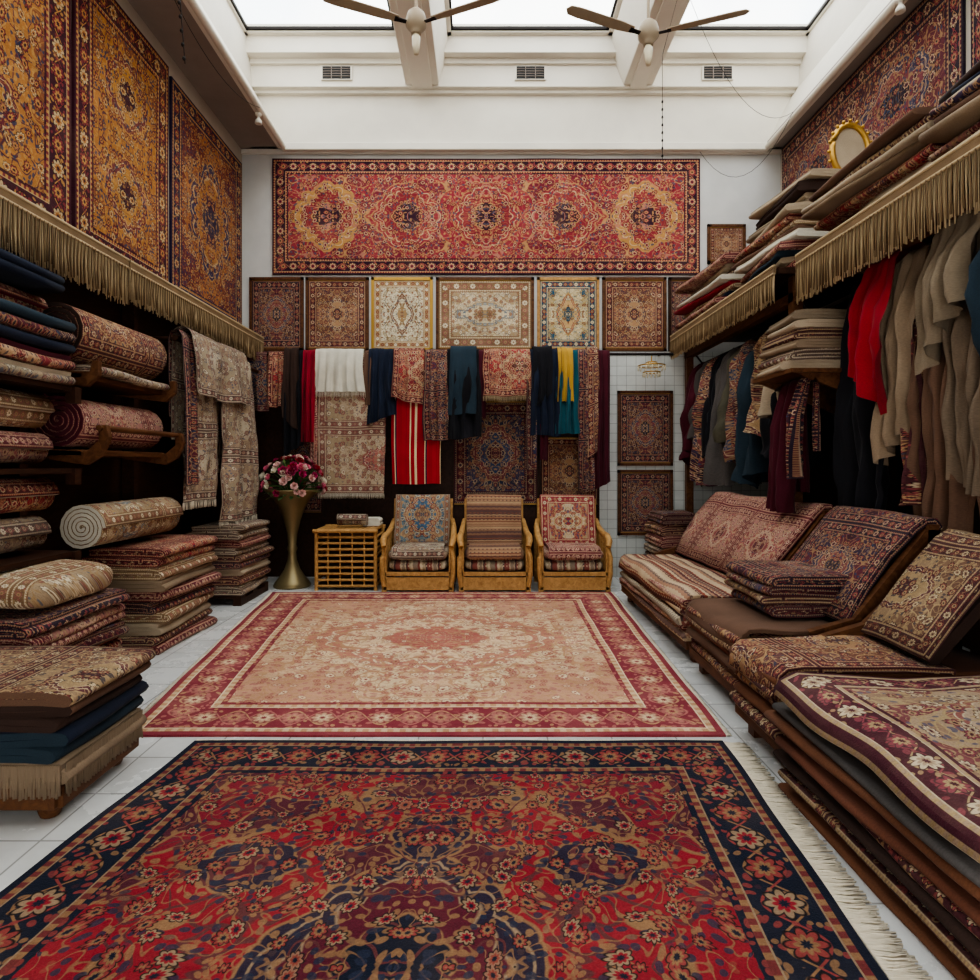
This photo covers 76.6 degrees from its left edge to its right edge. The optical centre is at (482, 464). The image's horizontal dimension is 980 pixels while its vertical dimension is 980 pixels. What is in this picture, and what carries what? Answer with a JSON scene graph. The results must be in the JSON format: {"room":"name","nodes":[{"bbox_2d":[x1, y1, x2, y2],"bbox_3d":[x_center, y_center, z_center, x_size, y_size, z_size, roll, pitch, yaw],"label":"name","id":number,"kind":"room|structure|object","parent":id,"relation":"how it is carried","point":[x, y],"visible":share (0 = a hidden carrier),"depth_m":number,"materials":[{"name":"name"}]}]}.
{"room":"store","nodes":[
{"label":"store","id":0,"kind":"room"},
{"bbox_2d":[116,0,241,250],"bbox_3d":[-3.105,-1.280,3.300,0.150,5.360,9.000,0,0,0],"label":"wall","id":1,"kind":"structure","parent":0,"point":[175,72],"depth_m":6.21,"materials":[{"name":"paint"}]},
{"bbox_2d":[0,0,71,224],"bbox_3d":[-3.014,-2.690,3.610,0.029,2.220,1.820,0,0,0],"label":"rug","id":2,"kind":"object","parent":1,"relation":"attached to","point":[36,95],"depth_m":4.18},
{"bbox_2d":[71,0,168,281],"bbox_3d":[-3.014,-2.690,5.240,0.028,2.220,1.360,0,0,0],"label":"rug","id":3,"kind":"object","parent":1,"relation":"attached to","point":[120,83],"depth_m":5.12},
{"bbox_2d":[151,335,258,373],"bbox_3d":[-2.817,-1.100,6.325,0.365,0.050,1.950,0,0,0],"label":"bar","id":4,"kind":"object","parent":1,"relation":"attached to","point":[174,337],"visible":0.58,"depth_m":5.38,"materials":[{"name":"brown wood"}]},
{"bbox_2d":[168,329,198,485],"bbox_3d":[-2.636,-0.496,5.460,0.180,1.357,0.206,0,0,0],"label":"rug","id":5,"kind":"object","parent":4,"relation":"hanging from","point":[191,406],"visible":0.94,"depth_m":5.45,"materials":[{"name":"fabric"}]},
{"bbox_2d":[171,333,217,510],"bbox_3d":[-2.628,-0.371,5.726,0.159,1.550,0.732,0,0,0],"label":"rug","id":6,"kind":"object","parent":4,"relation":"hanging from","point":[206,490],"visible":0.69,"depth_m":5.66,"materials":[{"name":"fabric"}]},
{"bbox_2d":[173,326,250,405],"bbox_3d":[-2.614,-0.926,6.107,0.318,0.629,1.309,0,0,0],"label":"rug","id":7,"kind":"object","parent":4,"relation":"hanging from","point":[223,373],"visible":0.74,"depth_m":5.97,"materials":[{"name":"fabric"}]},
{"bbox_2d":[216,362,258,528],"bbox_3d":[-2.606,-0.251,6.548,0.236,1.800,0.879,0,0,0],"label":"rug","id":8,"kind":"object","parent":4,"relation":"hanging from","point":[237,441],"visible":0.63,"depth_m":6.40,"materials":[{"name":"fabric"}]},
{"bbox_2d":[169,76,241,323],"bbox_3d":[-3.014,-2.675,6.850,0.028,2.150,1.740,0,0,0],"label":"rug","id":9,"kind":"object","parent":1,"relation":"attached to","point":[205,176],"depth_m":6.66,"materials":[{"name":"fabric"}]},
{"bbox_2d":[0,577,969,979],"bbox_3d":[0.355,1.460,3.300,7.070,0.120,9.300,0,0,0],"label":"floor","id":10,"kind":"structure","parent":0,"point":[26,838],"depth_m":2.97,"materials":[{"name":"white tile"}]},
{"bbox_2d":[0,588,129,646],"bbox_3d":[-2.598,1.091,3.518,0.758,0.638,0.918,0,0,0],"label":"pile","id":11,"kind":"object","parent":10,"relation":"on","point":[92,619],"visible":0.41,"depth_m":3.44,"materials":[{"name":"fabric"}]},
{"bbox_2d":[0,559,112,609],"bbox_3d":[-2.500,0.661,3.500,0.498,0.210,0.720,0,0,0],"label":"rolled rug","id":12,"kind":"object","parent":11,"relation":"on","point":[55,582],"visible":0.94,"depth_m":3.33,"materials":[{"name":"fabric"}]},
{"bbox_2d":[0,738,138,818],"bbox_3d":[-2.020,1.325,2.680,0.760,0.150,0.560,0,0,0],"label":"wooden bench","id":13,"kind":"object","parent":10,"relation":"on","point":[47,808],"visible":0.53,"depth_m":2.42,"materials":[{"name":"brown wood"}]},
{"bbox_2d":[0,645,156,801],"bbox_3d":[-2.013,1.089,2.698,0.885,0.425,0.651,0,0,0],"label":"pile","id":14,"kind":"object","parent":13,"relation":"on","point":[66,712],"visible":1,"depth_m":2.52,"materials":[{"name":"beige fabric"}]},
{"bbox_2d":[0,184,263,571],"bbox_3d":[-2.750,-0.096,4.970,0.500,2.992,5.540,0,0,0],"label":"display shelf","id":15,"kind":"object","parent":10,"relation":"on","point":[25,223],"visible":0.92,"depth_m":4.25,"materials":[{"name":"brown wood"}]},
{"bbox_2d":[0,248,76,384],"bbox_3d":[-2.739,-0.820,3.059,0.537,0.690,1.482,0,0,0],"label":"textiles","id":16,"kind":"object","parent":15,"relation":"on","point":[31,340],"visible":0.98,"depth_m":3.49,"materials":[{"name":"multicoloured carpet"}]},
{"bbox_2d":[45,360,185,464],"bbox_3d":[-2.709,-0.340,4.540,0.570,0.680,1.080,0,0,0],"label":"rack","id":17,"kind":"object","parent":15,"relation":"attached to","point":[92,380],"visible":0.84,"depth_m":4.46,"materials":[{"name":"wood"}]},
{"bbox_2d":[30,393,162,449],"bbox_3d":[-2.778,-0.293,4.532,0.360,0.351,1.012,0,0,0],"label":"rolled rug","id":18,"kind":"object","parent":17,"relation":"on","point":[70,425],"visible":0.8,"depth_m":4.21,"materials":[{"name":"fabric"}]},
{"bbox_2d":[61,364,169,390],"bbox_3d":[-2.748,-0.632,4.529,0.452,0.073,0.973,0,0,0],"label":"rug","id":19,"kind":"object","parent":17,"relation":"on","point":[108,373],"visible":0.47,"depth_m":4.42,"materials":[{"name":"fabric"}]},
{"bbox_2d":[43,302,166,379],"bbox_3d":[-2.778,-0.866,4.529,0.397,0.378,1.064,0,0,0],"label":"rolled rug","id":20,"kind":"object","parent":19,"relation":"on","point":[118,347],"visible":0.77,"depth_m":4.36,"materials":[{"name":"fabric"}]},
{"bbox_2d":[0,220,237,559],"bbox_3d":[-3.019,-0.075,4.975,0.019,2.950,5.550,0,0,0],"label":"wall panel","id":21,"kind":"object","parent":15,"relation":"attached to","point":[101,480],"depth_m":5.01,"materials":[{"name":"black"}]},
{"bbox_2d":[82,534,221,654],"bbox_3d":[-2.663,1.009,5.020,0.701,0.792,1.028,0,0,0],"label":"pile","id":22,"kind":"object","parent":10,"relation":"on","point":[168,579],"visible":0.87,"depth_m":4.68,"materials":[{"name":"fabric"}]},
{"bbox_2d":[60,497,183,548],"bbox_3d":[-2.733,0.422,4.781,0.321,0.304,1.106,0,0,0],"label":"rolled rug","id":23,"kind":"object","parent":22,"relation":"on","point":[87,525],"visible":1,"depth_m":4.45,"materials":[{"name":"fabric"}]},
{"bbox_2d":[209,581,267,605],"bbox_3d":[-2.675,1.350,6.540,0.550,0.100,0.780,0,0,0],"label":"wooden pallet","id":24,"kind":"object","parent":10,"relation":"on","point":[237,600],"visible":0.43,"depth_m":6.32,"materials":[{"name":"brown wood"}]},
{"bbox_2d":[185,519,274,595],"bbox_3d":[-2.661,0.950,6.566,0.689,0.708,0.918,0,0,0],"label":"pile","id":25,"kind":"object","parent":24,"relation":"on","point":[242,549],"visible":0.77,"depth_m":6.19,"materials":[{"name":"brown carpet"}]},
{"bbox_2d":[259,454,326,589],"bbox_3d":[-2.196,0.635,7.156,0.776,1.530,0.706,0,0,0],"label":"flower vase","id":26,"kind":"object","parent":10,"relation":"on","point":[292,500],"visible":1,"depth_m":7.04,"materials":[{"name":"gold metal"}]},
{"bbox_2d":[312,524,385,590],"bbox_3d":[-1.530,1.055,7.170,0.720,0.689,0.604,0,0,0],"label":"side table","id":27,"kind":"object","parent":10,"relation":"on","point":[329,531],"visible":0.9,"depth_m":6.91,"materials":[{"name":"brown wood"}]},
{"bbox_2d":[379,494,456,591],"bbox_3d":[-0.720,0.876,7.167,0.852,1.048,0.772,0,0,0],"label":"armchair","id":28,"kind":"object","parent":10,"relation":"on","point":[420,538],"visible":1,"depth_m":7.06,"materials":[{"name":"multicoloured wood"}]},
{"bbox_2d":[142,592,731,736],"bbox_3d":[-0.452,1.393,4.984,3.769,0.018,3.598,0,0,0],"label":"rug","id":29,"kind":"object","parent":10,"relation":"on","point":[297,664],"visible":0.98,"depth_m":4.15,"materials":[{"name":"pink fabric"}]},
{"bbox_2d":[0,739,932,979],"bbox_3d":[-0.211,1.395,1.720,2.864,0.026,3.055,0,0,4],"label":"rug","id":30,"kind":"object","parent":10,"relation":"on","point":[237,859],"visible":1,"depth_m":2.10,"materials":[{"name":"fabric"}]},
{"bbox_2d":[457,494,532,591],"bbox_3d":[0.130,0.877,7.167,0.852,1.047,0.772,0,0,0],"label":"armchair","id":31,"kind":"object","parent":10,"relation":"on","point":[494,538],"visible":1,"depth_m":6.96,"materials":[{"name":"fabric"}]},
{"bbox_2d":[534,494,612,591],"bbox_3d":[1.010,0.877,7.165,0.852,1.046,0.776,0,0,0],"label":"armchair","id":32,"kind":"object","parent":10,"relation":"on","point":[569,538],"visible":1,"depth_m":7.06,"materials":[{"name":"fabric"}]},
{"bbox_2d":[644,510,695,553],"bbox_3d":[2.204,0.972,7.153,0.580,0.868,0.672,0,0,0],"label":"pile","id":33,"kind":"object","parent":10,"relation":"on","point":[665,529],"visible":0.32,"depth_m":6.88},
{"bbox_2d":[619,491,832,662],"bbox_3d":[1.937,0.834,5.387,1.154,1.133,2.077,0,0,0],"label":"sofa","id":34,"kind":"object","parent":10,"relation":"on","point":[729,526],"visible":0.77,"depth_m":5.14,"materials":[{"name":"brown fabric"}]},
{"bbox_2d":[684,506,942,691],"bbox_3d":[1.935,0.837,3.797,1.133,1.125,0.915,0,0,0],"label":"sofa","id":35,"kind":"object","parent":10,"relation":"on","point":[874,548],"visible":0.51,"depth_m":3.57,"materials":[{"name":"brown fabric"}]},
{"bbox_2d":[724,560,848,617],"bbox_3d":[1.878,0.757,3.862,0.551,0.248,0.663,0,0,0],"label":"rug","id":36,"kind":"object","parent":35,"relation":"on","point":[779,589],"visible":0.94,"depth_m":3.58,"materials":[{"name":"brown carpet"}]},
{"bbox_2d":[670,131,979,654],"bbox_3d":[2.930,-0.101,3.360,1.540,3.002,8.720,0,0,0],"label":"display shelf","id":37,"kind":"object","parent":10,"relation":"on","point":[911,213],"visible":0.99,"depth_m":4.34,"materials":[{"name":"brown wood"}]},
{"bbox_2d":[690,355,719,486],"bbox_3d":[2.644,-0.483,6.953,0.629,1.473,0.428,0,0,0],"label":"garment","id":38,"kind":"object","parent":37,"relation":"hanging from","point":[697,462],"visible":0.26,"depth_m":6.92,"materials":[{"name":"fabric"}]},
{"bbox_2d":[674,252,744,328],"bbox_3d":[2.910,-1.860,6.925,1.229,0.565,1.509,0,0,0],"label":"stack","id":39,"kind":"object","parent":37,"relation":"on","point":[717,281],"visible":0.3,"depth_m":6.67,"materials":[{"name":"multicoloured fabric"}]},
{"bbox_2d":[703,347,738,486],"bbox_3d":[2.626,-0.500,6.497,0.630,1.441,0.429,0,0,0],"label":"garment","id":40,"kind":"object","parent":37,"relation":"hanging from","point":[716,471],"visible":0.34,"depth_m":6.48,"materials":[{"name":"grey fabric"}]},
{"bbox_2d":[723,339,767,483],"bbox_3d":[2.643,-0.514,5.979,0.584,1.412,0.447,0,0,0],"label":"garment","id":41,"kind":"object","parent":37,"relation":"hanging from","point":[736,364],"visible":0.24,"depth_m":6.03,"materials":[{"name":"brown fabric"}]},
{"bbox_2d":[731,350,768,488],"bbox_3d":[2.671,-0.494,5.803,0.643,1.453,0.454,0,0,0],"label":"garment","id":42,"kind":"object","parent":37,"relation":"hanging from","point":[751,468],"visible":0.19,"depth_m":5.78,"materials":[{"name":"fabric"}]},
{"bbox_2d":[731,201,834,286],"bbox_3d":[2.958,-1.843,5.509,1.218,0.529,1.295,0,0,0],"label":"stack","id":43,"kind":"object","parent":37,"relation":"on","point":[787,234],"visible":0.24,"depth_m":5.11,"materials":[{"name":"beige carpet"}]},
{"bbox_2d":[746,168,840,243],"bbox_3d":[3.026,-2.251,5.498,1.042,0.291,1.022,0,0,0],"label":"stack","id":44,"kind":"object","parent":43,"relation":"on","point":[804,187],"visible":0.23,"depth_m":5.21,"materials":[{"name":"fabric"}]},
{"bbox_2d":[827,119,872,168],"bbox_3d":[3.144,-2.676,5.304,0.295,0.569,0.296,0,0,44],"label":"gilt mirror","id":45,"kind":"object","parent":44,"relation":"on","point":[849,139],"visible":0.6,"depth_m":5.30,"materials":[{"name":"gold metal"}]},
{"bbox_2d":[766,379,809,512],"bbox_3d":[2.278,-0.140,4.682,0.225,0.988,0.366,0,0,0],"label":"textile","id":46,"kind":"object","parent":37,"relation":"hanging from","point":[782,490],"visible":0.66,"depth_m":4.61,"materials":[{"name":"fabric"}]},
{"bbox_2d":[760,392,833,468],"bbox_3d":[2.700,-0.590,5.292,0.628,1.259,0.430,0,0,0],"label":"garment","id":47,"kind":"object","parent":37,"relation":"hanging from","point":[827,418],"visible":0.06,"depth_m":5.20,"materials":[{"name":"black fabric"}]},
{"bbox_2d":[756,308,846,377],"bbox_3d":[2.490,-0.896,4.645,0.727,0.426,0.572,0,0,0],"label":"stack","id":48,"kind":"object","parent":37,"relation":"on","point":[805,338],"visible":0.73,"depth_m":4.41,"materials":[{"name":"beige fabric"}]},
{"bbox_2d":[786,377,820,478],"bbox_3d":[2.276,-0.271,4.423,0.249,0.745,0.115,0,0,0],"label":"textile","id":49,"kind":"object","parent":37,"relation":"hanging from","point":[794,417],"visible":0.94,"depth_m":4.39,"materials":[{"name":"fabric"}]},
{"bbox_2d":[832,264,895,509],"bbox_3d":[2.589,-0.410,4.114,0.304,1.739,0.518,0,0,0],"label":"textile","id":50,"kind":"object","parent":37,"relation":"hanging from","point":[859,482],"visible":0.21,"depth_m":4.26,"materials":[{"name":"black fabric"}]},
{"bbox_2d":[801,106,946,238],"bbox_3d":[2.949,-1.764,3.975,1.280,0.432,1.314,0,0,0],"label":"stack","id":51,"kind":"object","parent":37,"relation":"on","point":[896,155],"visible":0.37,"depth_m":3.83,"materials":[{"name":"fabric"}]},
{"bbox_2d":[848,242,926,414],"bbox_3d":[2.588,-0.767,3.948,0.465,1.195,0.423,0,0,0],"label":"textile","id":52,"kind":"object","parent":37,"relation":"hanging from","point":[868,306],"visible":0.41,"depth_m":3.90,"materials":[{"name":"fabric"}]},
{"bbox_2d":[870,242,931,465],"bbox_3d":[2.591,-0.654,3.730,0.358,1.318,0.360,0,0,0],"label":"textile","id":53,"kind":"object","parent":37,"relation":"hanging from","point":[896,324],"visible":0.44,"depth_m":3.75,"materials":[{"name":"beige fabric"}]},
{"bbox_2d":[899,318,926,505],"bbox_3d":[2.579,-0.517,3.620,0.322,1.530,0.208,0,0,0],"label":"textile","id":54,"kind":"object","parent":37,"relation":"hanging from","point":[912,490],"visible":0.23,"depth_m":3.58,"materials":[{"name":"fabric"}]},
{"bbox_2d":[906,247,975,532],"bbox_3d":[2.592,-0.446,3.433,0.297,1.703,0.390,0,0,0],"label":"textile","id":55,"kind":"object","parent":37,"relation":"hanging from","point":[944,500],"visible":0.27,"depth_m":3.41,"materials":[{"name":"brown fabric"}]},
{"bbox_2d":[914,210,979,374],"bbox_3d":[2.580,-0.787,3.279,0.520,1.235,0.433,0,0,0],"label":"textile","id":56,"kind":"object","parent":37,"relation":"hanging from","point":[940,288],"visible":0.88,"depth_m":3.25,"materials":[{"name":"fabric"}]},
{"bbox_2d":[918,60,979,168],"bbox_3d":[2.933,-1.793,2.745,1.242,0.492,1.397,0,0,0],"label":"stack","id":57,"kind":"object","parent":37,"relation":"on","point":[957,116],"visible":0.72,"depth_m":3.14,"materials":[{"name":"beige fabric"}]},
{"bbox_2d":[941,229,979,495],"bbox_3d":[2.582,-0.566,3.163,0.358,1.468,0.292,0,0,0],"label":"textile","id":58,"kind":"object","parent":37,"relation":"hanging from","point":[960,411],"visible":0.75,"depth_m":3.21,"materials":[{"name":"fabric"}]},
{"bbox_2d":[964,249,979,355],"bbox_3d":[2.571,-0.802,2.784,0.517,1.164,0.521,0,0,0],"label":"textile","id":59,"kind":"object","parent":37,"relation":"hanging from","point":[972,292],"visible":1,"depth_m":2.97,"materials":[{"name":"fabric"}]},
{"bbox_2d":[728,529,979,767],"bbox_3d":[1.912,0.868,3.013,1.250,1.064,0.545,0,0,0],"label":"sofa","id":60,"kind":"object","parent":10,"relation":"on","point":[918,629],"visible":0.66,"depth_m":2.95,"materials":[{"name":"brown fabric"}]},
{"bbox_2d":[763,671,979,979],"bbox_3d":[1.823,1.123,2.074,1.222,0.572,1.300,0,0,0],"label":"pile","id":61,"kind":"object","parent":10,"relation":"on","point":[886,770],"visible":1,"depth_m":2.02,"materials":[{"name":"fabric"}]},
{"bbox_2d":[242,155,779,351],"bbox_3d":[0.530,-1.975,7.875,7.420,6.750,0.150,0,0,0],"label":"wall","id":62,"kind":"structure","parent":0,"point":[724,199],"depth_m":7.80,"materials":[{"name":"white paint"}]},
{"bbox_2d":[249,277,303,350],"bbox_3d":[-2.591,-1.893,7.784,0.679,0.925,0.030,0,0,0],"label":"rug","id":63,"kind":"object","parent":62,"relation":"attached to","point":[276,304],"visible":0.85,"depth_m":7.78,"materials":[{"name":"fabric"}]},
{"bbox_2d":[305,277,368,349],"bbox_3d":[-1.830,-1.893,7.784,0.792,0.925,0.030,0,0,0],"label":"rug","id":64,"kind":"object","parent":62,"relation":"attached to","point":[336,308],"visible":0.94,"depth_m":7.78,"materials":[{"name":"fabric"}]},
{"bbox_2d":[371,277,432,349],"bbox_3d":[-1.016,-1.893,7.784,0.774,0.925,0.030,0,0,0],"label":"rug","id":65,"kind":"object","parent":62,"relation":"attached to","point":[401,307],"visible":0.87,"depth_m":7.78,"materials":[{"name":"fabric"}]},
{"bbox_2d":[250,396,598,576],"bbox_3d":[-0.770,-0.010,7.784,4.460,2.820,0.029,0,0,0],"label":"wall panel","id":66,"kind":"object","parent":62,"relation":"attached to","point":[269,425],"depth_m":7.77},
{"bbox_2d":[453,401,537,504],"bbox_3d":[0.156,-0.150,7.754,1.058,1.300,0.030,0,0,0],"label":"rug","id":67,"kind":"object","parent":66,"relation":"attached to","point":[494,462],"depth_m":7.75,"materials":[{"name":"fabric"}]},
{"bbox_2d":[541,437,598,504],"bbox_3d":[1.082,0.075,7.754,0.721,0.850,0.030,0,0,0],"label":"rug","id":68,"kind":"object","parent":66,"relation":"attached to","point":[559,473],"depth_m":7.75,"materials":[{"name":"fabric"}]},
{"bbox_2d":[267,353,673,355],"bbox_3d":[-0.210,-1.357,7.637,5.020,0.070,0.310,0,0,0],"label":"hanging rail","id":69,"kind":"object","parent":62,"relation":"attached to","point":[611,354],"visible":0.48,"depth_m":7.49,"materials":[{"name":"metal"}]},
{"bbox_2d":[281,348,300,428],"bbox_3d":[-2.298,-0.902,7.473,0.209,1.032,0.220,0,0,0],"label":"textile","id":70,"kind":"object","parent":69,"relation":"hanging from","point":[290,362],"visible":0.88,"depth_m":7.40,"materials":[{"name":"fabric"}]},
{"bbox_2d":[301,349,317,441],"bbox_3d":[-2.085,-0.834,7.461,0.159,1.125,0.201,0,0,0],"label":"textile","id":71,"kind":"object","parent":69,"relation":"hanging from","point":[308,367],"visible":0.93,"depth_m":7.41,"materials":[{"name":"red fabric"}]},
{"bbox_2d":[315,348,364,397],"bbox_3d":[-1.725,-1.104,7.470,0.632,0.602,0.198,0,0,0],"label":"hanging shawl","id":72,"kind":"object","parent":69,"relation":"hanging from","point":[341,370],"visible":0.95,"depth_m":7.42,"materials":[{"name":"beige fabric"}]},
{"bbox_2d":[317,353,385,498],"bbox_3d":[-1.583,-0.474,7.486,0.814,1.771,0.106,0,0,0],"label":"rug","id":73,"kind":"object","parent":69,"relation":"hanging from","point":[351,451],"visible":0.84,"depth_m":7.46,"materials":[{"name":"fabric"}]},
{"bbox_2d":[367,348,396,423],"bbox_3d":[-1.214,-0.948,7.453,0.360,0.929,0.238,0,0,0],"label":"textile","id":74,"kind":"object","parent":69,"relation":"hanging from","point":[382,405],"visible":0.97,"depth_m":7.41,"materials":[{"name":"blue fabric"}]},
{"bbox_2d":[391,348,425,405],"bbox_3d":[-0.888,-1.061,7.456,0.421,0.712,0.253,0,0,0],"label":"textile","id":75,"kind":"object","parent":69,"relation":"hanging from","point":[408,375],"visible":1,"depth_m":7.39,"materials":[{"name":"fabric"}]},
{"bbox_2d":[391,352,440,483],"bbox_3d":[-0.800,-0.561,7.480,0.607,1.589,0.112,0,0,0],"label":"rug","id":76,"kind":"object","parent":69,"relation":"hanging from","point":[415,460],"visible":0.61,"depth_m":7.45,"materials":[{"name":"fabric"}]},
{"bbox_2d":[422,349,448,440],"bbox_3d":[-0.566,-0.843,7.464,0.314,1.114,0.197,0,0,0],"label":"textile","id":77,"kind":"object","parent":69,"relation":"hanging from","point":[435,415],"visible":1,"depth_m":7.42,"materials":[{"name":"fabric"}]},
{"bbox_2d":[448,346,476,414],"bbox_3d":[-0.231,-1.014,7.475,0.378,0.848,0.256,0,0,0],"label":"textile","id":78,"kind":"object","parent":69,"relation":"hanging from","point":[461,357],"visible":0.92,"depth_m":7.38,"materials":[{"name":"fabric"}]},
{"bbox_2d":[446,349,481,439],"bbox_3d":[-0.230,-0.854,7.437,0.433,1.102,0.278,0,0,0],"label":"textile","id":79,"kind":"object","parent":69,"relation":"hanging from","point":[464,425],"visible":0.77,"depth_m":7.38,"materials":[{"name":"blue fabric"}]},
{"bbox_2d":[482,348,530,402],"bbox_3d":[0.283,-1.076,7.481,0.587,0.662,0.171,0,0,0],"label":"textile","id":80,"kind":"object","parent":69,"relation":"hanging from","point":[506,372],"visible":0.99,"depth_m":7.42,"materials":[{"name":"fabric"}]},
{"bbox_2d":[530,347,561,436],"bbox_3d":[0.753,-0.876,7.461,0.380,1.079,0.222,0,0,0],"label":"textile","id":81,"kind":"object","parent":69,"relation":"hanging from","point":[547,413],"visible":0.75,"depth_m":7.40,"materials":[{"name":"blue fabric"}]},
{"bbox_2d":[555,350,579,433],"bbox_3d":[1.019,-0.880,7.458,0.315,1.023,0.209,0,0,0],"label":"textile","id":82,"kind":"object","parent":69,"relation":"hanging from","point":[568,422],"visible":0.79,"depth_m":7.40,"materials":[{"name":"teal fabric"}]},
{"bbox_2d":[577,349,594,490],"bbox_3d":[1.233,-0.549,7.460,0.205,1.710,0.224,0,0,0],"label":"scarf","id":83,"kind":"object","parent":69,"relation":"hanging from","point":[586,467],"visible":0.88,"depth_m":7.41,"materials":[{"name":"fabric"}]},
{"bbox_2d":[585,347,599,458],"bbox_3d":[1.313,-0.748,7.471,0.155,1.362,0.235,0,0,0],"label":"scarf","id":84,"kind":"object","parent":69,"relation":"hanging from","point":[592,352],"visible":0.91,"depth_m":7.39,"materials":[{"name":"brown fabric"}]},
{"bbox_2d":[594,350,609,488],"bbox_3d":[1.420,-0.546,7.459,0.221,1.693,0.211,0,0,0],"label":"scarf","id":85,"kind":"object","parent":69,"relation":"hanging from","point":[602,456],"visible":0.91,"depth_m":7.41,"materials":[{"name":"fabric"}]},
{"bbox_2d":[436,277,533,349],"bbox_3d":[0.025,-1.893,7.784,1.233,0.925,0.030,0,0,0],"label":"rug","id":86,"kind":"object","parent":62,"relation":"attached to","point":[481,312],"visible":0.93,"depth_m":7.78,"materials":[{"name":"fabric"}]},
{"bbox_2d":[272,158,699,274],"bbox_3d":[0.040,-3.115,7.779,5.360,1.450,0.037,0,0,0],"label":"rug","id":87,"kind":"object","parent":62,"relation":"attached to","point":[520,216],"visible":1,"depth_m":7.77,"materials":[{"name":"fabric"}]},
{"bbox_2d":[241,142,780,154],"bbox_3d":[0.355,-3.950,7.740,6.770,0.100,0.120,0,0,0],"label":"trim","id":88,"kind":"structure","parent":62,"relation":"attached to","point":[292,148],"depth_m":7.68,"materials":[{"name":"paint"}]},
{"bbox_2d":[537,277,598,349],"bbox_3d":[1.069,-1.893,7.784,0.780,0.925,0.030,0,0,0],"label":"rug","id":89,"kind":"object","parent":62,"relation":"attached to","point":[567,307],"visible":0.85,"depth_m":7.78,"materials":[{"name":"beige fabric"}]},
{"bbox_2d":[602,277,666,350],"bbox_3d":[1.899,-1.893,7.784,0.805,0.925,0.030,0,0,0],"label":"rug","id":90,"kind":"object","parent":62,"relation":"attached to","point":[634,309],"visible":0.98,"depth_m":7.78,"materials":[{"name":"brown fabric"}]},
{"bbox_2d":[617,391,672,465],"bbox_3d":[2.031,-0.460,7.764,0.692,0.940,0.030,0,0,0],"label":"rug","id":91,"kind":"object","parent":62,"relation":"attached to","point":[644,418],"visible":1,"depth_m":7.76,"materials":[{"name":"brown fabric"}]},
{"bbox_2d":[617,470,672,534],"bbox_3d":[2.031,0.470,7.764,0.692,0.820,0.030,0,0,0],"label":"rug","id":92,"kind":"object","parent":62,"relation":"attached to","point":[639,492],"visible":0.77,"depth_m":7.76,"materials":[{"name":"brown fabric"}]},
{"bbox_2d":[599,352,767,576],"bbox_3d":[2.580,-0.010,7.790,2.240,2.820,0.019,0,0,0],"label":"wall tile","id":93,"kind":"structure","parent":62,"relation":"attached to","point":[624,374],"depth_m":7.78,"materials":[{"name":"tile"}]},
{"bbox_2d":[707,224,745,263],"bbox_3d":[3.057,-2.775,7.784,0.478,0.490,0.030,0,0,0],"label":"rug","id":94,"kind":"object","parent":62,"relation":"attached to","point":[721,238],"visible":0.8,"depth_m":7.78,"materials":[{"name":"brown fabric"}]},
{"bbox_2d":[128,0,921,148],"bbox_3d":[0.530,-4.580,3.300,7.420,1.240,9.000,0,0,0],"label":"ceiling","id":95,"kind":"structure","parent":0,"point":[583,97],"depth_m":7.60,"materials":[{"name":"paint"}]},
{"bbox_2d":[227,0,395,35],"bbox_3d":[-1.935,-5.210,4.175,1.870,0.100,6.550,0,0,0],"label":"window frame","id":96,"kind":"structure","parent":95,"relation":"attached to","point":[249,29],"depth_m":7.39,"materials":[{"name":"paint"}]},
{"bbox_2d":[323,0,499,55],"bbox_3d":[-0.550,-4.010,4.980,1.418,1.260,0.410,0,0,0],"label":"ceiling fan","id":97,"kind":"object","parent":95,"relation":"hanging from","point":[415,21],"depth_m":5.00,"materials":[{"name":"wood"}]},
{"bbox_2d":[388,0,446,86],"bbox_3d":[-0.715,-4.925,4.250,0.570,0.590,6.700,0,0,0],"label":"ceiling beam","id":98,"kind":"structure","parent":95,"relation":"attached to","point":[424,69],"depth_m":6.96,"materials":[{"name":"paint"}]},
{"bbox_2d":[444,0,622,35],"bbox_3d":[0.560,-5.210,4.175,1.980,0.100,6.550,0,0,0],"label":"window frame","id":99,"kind":"structure","parent":95,"relation":"attached to","point":[452,29],"depth_m":7.39,"materials":[{"name":"paint"}]},
{"bbox_2d":[612,0,689,86],"bbox_3d":[1.870,-4.925,4.250,0.640,0.590,6.700,0,0,0],"label":"ceiling beam","id":100,"kind":"structure","parent":95,"relation":"attached to","point":[633,71],"depth_m":6.94,"materials":[{"name":"paint"}]},
{"bbox_2d":[566,0,749,66],"bbox_3d":[1.365,-3.965,4.987,1.438,1.350,0.397,0,0,0],"label":"ceiling fan","id":101,"kind":"object","parent":95,"relation":"hanging from","point":[648,32],"visible":1,"depth_m":4.99,"materials":[{"name":"wood"}]},
{"bbox_2d":[675,0,833,35],"bbox_3d":[3.055,-5.210,4.175,1.730,0.100,6.550,0,0,0],"label":"window","id":102,"kind":"structure","parent":95,"relation":"attached to","point":[709,29],"depth_m":7.39,"materials":[{"name":"paint"}]},
{"bbox_2d":[780,0,970,648],"bbox_3d":[3.795,-1.280,3.300,0.190,5.360,9.000,0,0,0],"label":"wall","id":103,"kind":"structure","parent":0,"point":[823,489],"depth_m":6.60,"materials":[{"name":"paint"}]},
{"bbox_2d":[182,0,907,148],"bbox_3d":[0.525,-3.945,3.250,6.140,0.067,8.900,0,0,0],"label":"trim","id":104,"kind":"structure","parent":103,"relation":"attached to","point":[192,6],"depth_m":6.12,"materials":[{"name":"paint"}]},
{"bbox_2d":[782,0,965,190],"bbox_3d":[3.724,-3.290,6.250,0.029,1.280,2.900,0,0,0],"label":"rug","id":105,"kind":"object","parent":103,"relation":"attached to","point":[923,57],"visible":0.51,"depth_m":5.59,"materials":[{"name":"fabric"}]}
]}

